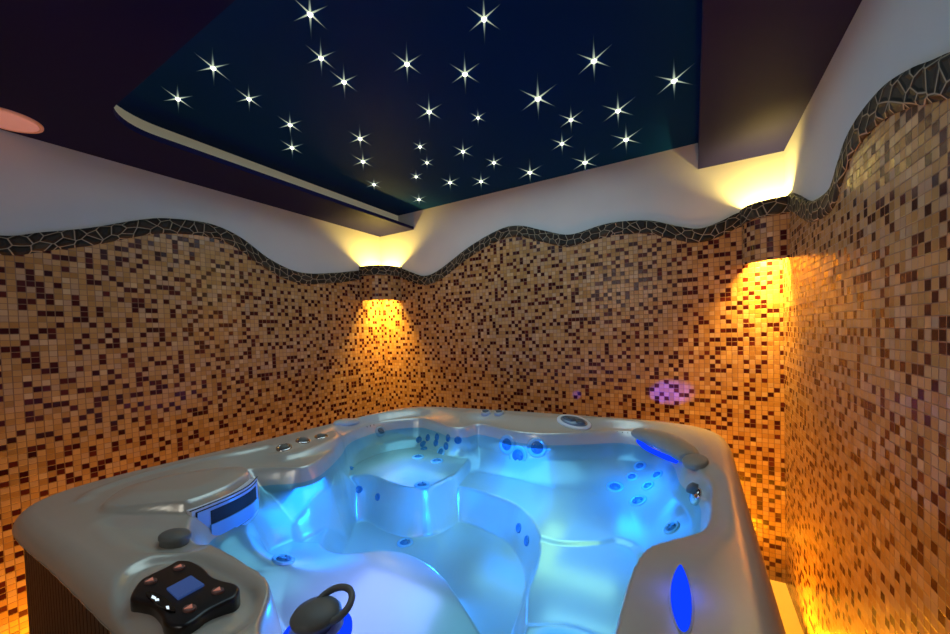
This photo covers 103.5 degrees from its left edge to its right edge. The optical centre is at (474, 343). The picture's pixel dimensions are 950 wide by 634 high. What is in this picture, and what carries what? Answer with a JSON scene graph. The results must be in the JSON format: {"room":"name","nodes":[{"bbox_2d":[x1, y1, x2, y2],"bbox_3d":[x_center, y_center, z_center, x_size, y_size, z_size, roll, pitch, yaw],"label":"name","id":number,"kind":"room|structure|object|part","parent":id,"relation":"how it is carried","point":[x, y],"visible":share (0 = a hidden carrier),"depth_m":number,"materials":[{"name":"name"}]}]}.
{"room":"hot tub room","nodes":[
{"label":"hot tub room","id":0,"kind":"room"},
{"bbox_2d":[0,129,386,633],"bbox_3d":[-1.971,0.149,1.764,0.120,2.653,4.450,-1,2,30],"label":"wall","id":1,"kind":"structure","parent":0,"point":[148,319],"depth_m":2.03,"materials":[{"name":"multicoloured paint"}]},
{"bbox_2d":[117,0,701,215],"bbox_3d":[-0.685,-1.146,0.954,2.992,0.100,4.250,-1,2,30],"label":"ceiling","id":2,"kind":"structure","parent":0,"point":[262,44],"depth_m":1.67,"materials":[{"name":"blue paint"}]},
{"bbox_2d":[165,86,190,110],"bbox_3d":[-1.330,-1.089,1.677,0.115,0.010,0.268,-3,2,-37],"label":"recessed light","id":3,"kind":"object","parent":2,"relation":"in","point":[177,98],"visible":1,"depth_m":1.67,"materials":[{"name":"white"}]},
{"bbox_2d":[195,50,229,81],"bbox_3d":[-1.045,-1.093,1.494,0.120,0.010,0.267,-3,2,-33],"label":"recessed light","id":4,"kind":"object","parent":2,"relation":"in","point":[212,66],"visible":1,"depth_m":1.49,"materials":[{"name":"white"}]},
{"bbox_2d":[236,85,260,111],"bbox_3d":[-1.022,-1.099,1.693,0.108,0.010,0.248,-3,2,-30],"label":"recessed light","id":5,"kind":"object","parent":2,"relation":"in","point":[248,98],"visible":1,"depth_m":1.68,"materials":[{"name":"white"}]},
{"bbox_2d":[279,111,300,135],"bbox_3d":[-0.942,-1.108,1.908,0.119,0.010,0.278,-3,2,-25],"label":"recessed light","id":6,"kind":"object","parent":2,"relation":"in","point":[289,123],"visible":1,"depth_m":1.90,"materials":[{"name":"white"}]},
{"bbox_2d":[282,135,301,158],"bbox_3d":[-1.045,-1.111,2.138,0.126,0.010,0.306,-3,2,-25],"label":"recessed light","id":7,"kind":"object","parent":2,"relation":"in","point":[291,146],"visible":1,"depth_m":2.13,"materials":[{"name":"white"}]},
{"bbox_2d":[295,0,324,31],"bbox_3d":[-0.555,-1.102,1.261,0.115,0.010,0.237,-2,2,-22],"label":"recessed light","id":8,"kind":"object","parent":2,"relation":"in","point":[309,13],"visible":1,"depth_m":1.25,"materials":[{"name":"white"}]},
{"bbox_2d":[306,40,332,73],"bbox_3d":[-0.600,-1.106,1.460,0.109,0.010,0.234,-2,2,-21],"label":"recessed light","id":9,"kind":"object","parent":2,"relation":"in","point":[320,58],"visible":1,"depth_m":1.45,"materials":[{"name":"white"}]},
{"bbox_2d":[332,65,354,96],"bbox_3d":[-0.560,-1.111,1.601,0.116,0.010,0.252,-2,2,-18],"label":"recessed light","id":10,"kind":"object","parent":2,"relation":"in","point":[343,80],"visible":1,"depth_m":1.59,"materials":[{"name":"white"}]},
{"bbox_2d":[350,124,371,150],"bbox_3d":[-0.634,-1.122,2.064,0.133,0.010,0.313,-2,2,-16],"label":"recessed light","id":11,"kind":"object","parent":2,"relation":"in","point":[359,137],"visible":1,"depth_m":2.05,"materials":[{"name":"white"}]},
{"bbox_2d":[354,148,372,171],"bbox_3d":[-0.699,-1.128,2.337,0.142,0.010,0.350,-2,2,-16],"label":"recessed light","id":12,"kind":"object","parent":2,"relation":"in","point":[362,160],"visible":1,"depth_m":2.32,"materials":[{"name":"white"}]},
{"bbox_2d":[393,44,418,81],"bbox_3d":[-0.274,-1.118,1.507,0.119,0.010,0.253,-2,2,-9],"label":"recessed light","id":13,"kind":"object","parent":2,"relation":"in","point":[406,64],"visible":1,"depth_m":1.50,"materials":[{"name":"white"}]},
{"bbox_2d":[416,93,442,125],"bbox_3d":[-0.225,-1.129,1.835,0.134,0.010,0.300,-2,2,-6],"label":"recessed light","id":14,"kind":"object","parent":2,"relation":"in","point":[428,110],"visible":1,"depth_m":1.82,"materials":[{"name":"white"}]},
{"bbox_2d":[441,178,457,189],"bbox_3d":[-0.180,-1.155,2.704,0.145,0.010,0.370,-2,2,-3],"label":"recessed light","id":15,"kind":"object","parent":2,"relation":"in","point":[449,181],"visible":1,"depth_m":2.69,"materials":[{"name":"white"}]},
{"bbox_2d":[453,142,471,160],"bbox_3d":[-0.072,-1.145,2.249,0.131,0.010,0.313,-2,2,-1],"label":"recessed light","id":16,"kind":"object","parent":2,"relation":"in","point":[462,150],"visible":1,"depth_m":2.24,"materials":[{"name":"white"}]},
{"bbox_2d":[452,53,477,92],"bbox_3d":[-0.042,-1.127,1.576,0.128,0.010,0.274,-2,2,0],"label":"recessed light","id":17,"kind":"object","parent":2,"relation":"in","point":[464,74],"visible":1,"depth_m":1.57,"materials":[{"name":"white"}]},
{"bbox_2d":[474,175,488,186],"bbox_3d":[0.044,-1.162,2.703,0.149,0.010,0.381,-2,2,2],"label":"recessed light","id":18,"kind":"object","parent":2,"relation":"in","point":[480,180],"visible":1,"depth_m":2.69,"materials":[{"name":"white"}]},
{"bbox_2d":[468,0,498,40],"bbox_3d":[0.032,-1.122,1.303,0.118,0.010,0.242,-2,2,3],"label":"recessed light","id":19,"kind":"object","parent":2,"relation":"in","point":[483,18],"visible":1,"depth_m":1.29,"materials":[{"name":"white"}]},
{"bbox_2d":[487,155,500,165],"bbox_3d":[0.122,-1.156,2.408,0.124,0.010,0.304,-2,2,4],"label":"recessed light","id":20,"kind":"object","parent":2,"relation":"in","point":[493,161],"visible":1,"depth_m":2.39,"materials":[{"name":"white"}]},
{"bbox_2d":[519,159,541,180],"bbox_3d":[0.379,-1.169,2.578,0.179,0.010,0.451,-2,2,9],"label":"recessed light","id":21,"kind":"object","parent":2,"relation":"in","point":[529,171],"visible":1,"depth_m":2.56,"materials":[{"name":"white"}]},
{"bbox_2d":[523,75,554,120],"bbox_3d":[0.296,-1.143,1.761,0.172,0.010,0.383,-2,2,11],"label":"recessed light","id":22,"kind":"object","parent":2,"relation":"in","point":[538,98],"visible":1,"depth_m":1.75,"materials":[{"name":"white"}]},
{"bbox_2d":[551,134,570,151],"bbox_3d":[0.509,-1.162,2.191,0.136,0.010,0.326,-1,2,14],"label":"recessed light","id":23,"kind":"object","parent":2,"relation":"in","point":[561,142],"visible":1,"depth_m":2.18,"materials":[{"name":"white"}]},
{"bbox_2d":[560,107,581,129],"bbox_3d":[0.499,-1.155,1.944,0.128,0.010,0.294,-1,2,15],"label":"recessed light","id":24,"kind":"object","parent":2,"relation":"in","point":[570,118],"visible":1,"depth_m":1.93,"materials":[{"name":"white"}]},
{"bbox_2d":[572,151,598,170],"bbox_3d":[0.721,-1.176,2.451,0.182,0.010,0.454,-1,2,17],"label":"recessed light","id":25,"kind":"object","parent":2,"relation":"in","point":[585,162],"visible":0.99,"depth_m":2.43,"materials":[{"name":"white"}]},
{"bbox_2d":[578,36,611,81],"bbox_3d":[0.484,-1.143,1.523,0.138,0.010,0.298,-1,2,18],"label":"recessed light","id":26,"kind":"object","parent":2,"relation":"in","point":[594,60],"visible":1,"depth_m":1.51,"materials":[{"name":"white"}]},
{"bbox_2d":[601,92,633,126],"bbox_3d":[0.718,-1.160,1.879,0.158,0.010,0.365,-1,2,22],"label":"recessed light","id":27,"kind":"object","parent":2,"relation":"in","point":[618,109],"visible":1,"depth_m":1.86,"materials":[{"name":"white"}]},
{"bbox_2d":[611,127,641,153],"bbox_3d":[0.875,-1.173,2.169,0.174,0.010,0.421,-1,2,23],"label":"recessed light","id":28,"kind":"object","parent":2,"relation":"in","point":[626,139],"visible":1,"depth_m":2.15,"materials":[{"name":"white"}]},
{"bbox_2d":[656,61,692,99],"bbox_3d":[0.884,-1.159,1.663,0.153,0.010,0.346,-1,2,29],"label":"recessed light","id":29,"kind":"object","parent":2,"relation":"in","point":[674,80],"visible":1,"depth_m":1.65,"materials":[{"name":"white"}]},
{"bbox_2d":[0,0,861,236],"bbox_3d":[-0.681,-1.019,0.957,2.992,0.155,4.250,-1,2,30],"label":"ceiling","id":30,"kind":"structure","parent":0,"point":[66,66],"depth_m":1.37,"materials":[{"name":"purple paint"}]},
{"bbox_2d":[0,107,43,133],"bbox_3d":[-1.922,-0.914,1.532,0.210,0.009,0.210,-1,2,30],"label":"ceiling fitting","id":31,"kind":"object","parent":30,"relation":"attached to","point":[10,120],"visible":1,"depth_m":1.55,"materials":[{"name":"pink"}]},
{"bbox_2d":[380,143,785,582],"bbox_3d":[0.445,0.042,2.859,2.992,2.653,0.120,-1,2,30],"label":"wall","id":32,"kind":"structure","parent":0,"point":[623,289],"depth_m":2.51,"materials":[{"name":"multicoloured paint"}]},
{"bbox_2d":[359,265,401,300],"bbox_3d":[-0.842,-0.534,3.371,0.257,0.300,0.275,-1,2,30],"label":"sconce","id":33,"kind":"object","parent":32,"relation":"attached to","point":[378,282],"visible":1,"depth_m":3.30,"materials":[{"name":"brown tile"}]},
{"bbox_3d":[-0.832,-0.492,3.343,0.359,0.217,0.107,-2,2,-17],"label":"lamp shade","id":34,"kind":"part","parent":33,"relation":"part of","materials":[{"name":"brown tile"}]},
{"bbox_2d":[740,196,789,265],"bbox_3d":[1.559,-0.594,2.021,0.196,0.310,0.184,-1,2,30],"label":"sconce","id":35,"kind":"object","parent":32,"relation":"attached to","point":[765,225],"visible":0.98,"depth_m":1.96,"materials":[{"name":"brown tile"}]},
{"bbox_2d":[770,580,803,633],"bbox_3d":[-0.601,1.504,1.029,3.192,0.100,4.450,-1,2,30],"label":"floor","id":36,"kind":"structure","parent":0,"point":[791,623],"depth_m":1.92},
{"bbox_2d":[12,407,785,633],"bbox_3d":[-0.128,0.926,1.537,2.069,0.997,1.976,-1,2,30],"label":"hot tub","id":37,"kind":"object","parent":36,"relation":"on","point":[410,520],"visible":1,"depth_m":1.23,"materials":[{"name":"plastic"}]},
{"bbox_3d":[-0.792,0.520,0.990,0.084,0.045,0.068,-1,2,30],"label":"suction knob","id":38,"kind":"part","parent":37,"relation":"part of","materials":[{"name":"grey plastic"}]},
{"bbox_3d":[-0.586,0.506,0.748,0.247,0.032,0.122,-1,2,30],"label":"control panel","id":39,"kind":"part","parent":37,"relation":"part of","materials":[{"name":"black plastic"}]},
{"bbox_3d":[-0.807,0.554,1.229,0.059,0.124,0.257,-2,2,10],"label":"filter door","id":40,"kind":"part","parent":37,"relation":"part of","materials":[{"name":"white"}]},
{"bbox_3d":[-0.791,0.551,1.228,0.032,0.101,0.238,-2,2,10],"label":"filter frame","id":41,"kind":"part","parent":37,"relation":"part of","materials":[{"name":"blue plastic"}]},
{"bbox_3d":[-0.283,0.488,0.667,0.086,0.041,0.086,-1,2,30],"label":"diverter knob","id":42,"kind":"part","parent":37,"relation":"part of","materials":[{"name":"grey plastic"}]},
{"bbox_3d":[-0.254,0.475,0.683,0.068,0.032,0.080,-3,2,-24],"label":"loop handle","id":43,"kind":"part","parent":37,"relation":"part of","materials":[{"name":"grey plastic"}]},
{"bbox_3d":[0.544,0.434,2.061,0.184,0.061,0.112,-1,2,30],"label":"emblem plate","id":44,"kind":"part","parent":37,"relation":"part of","materials":[{"name":"white"}]},
{"bbox_2d":[631,428,698,461],"bbox_3d":[0.858,0.447,1.666,0.143,0.073,0.408,-2,2,-7],"label":"cushion","id":45,"kind":"object","parent":37,"relation":"on","point":[677,444],"depth_m":1.65,"materials":[{"name":"grey plastic"}]},
{"bbox_2d":[783,0,949,633],"bbox_3d":[0.682,0.109,0.216,0.120,2.653,4.450,-1,2,30],"label":"wall","id":46,"kind":"structure","parent":0,"point":[866,273],"depth_m":1.03,"materials":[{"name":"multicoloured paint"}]}
]}

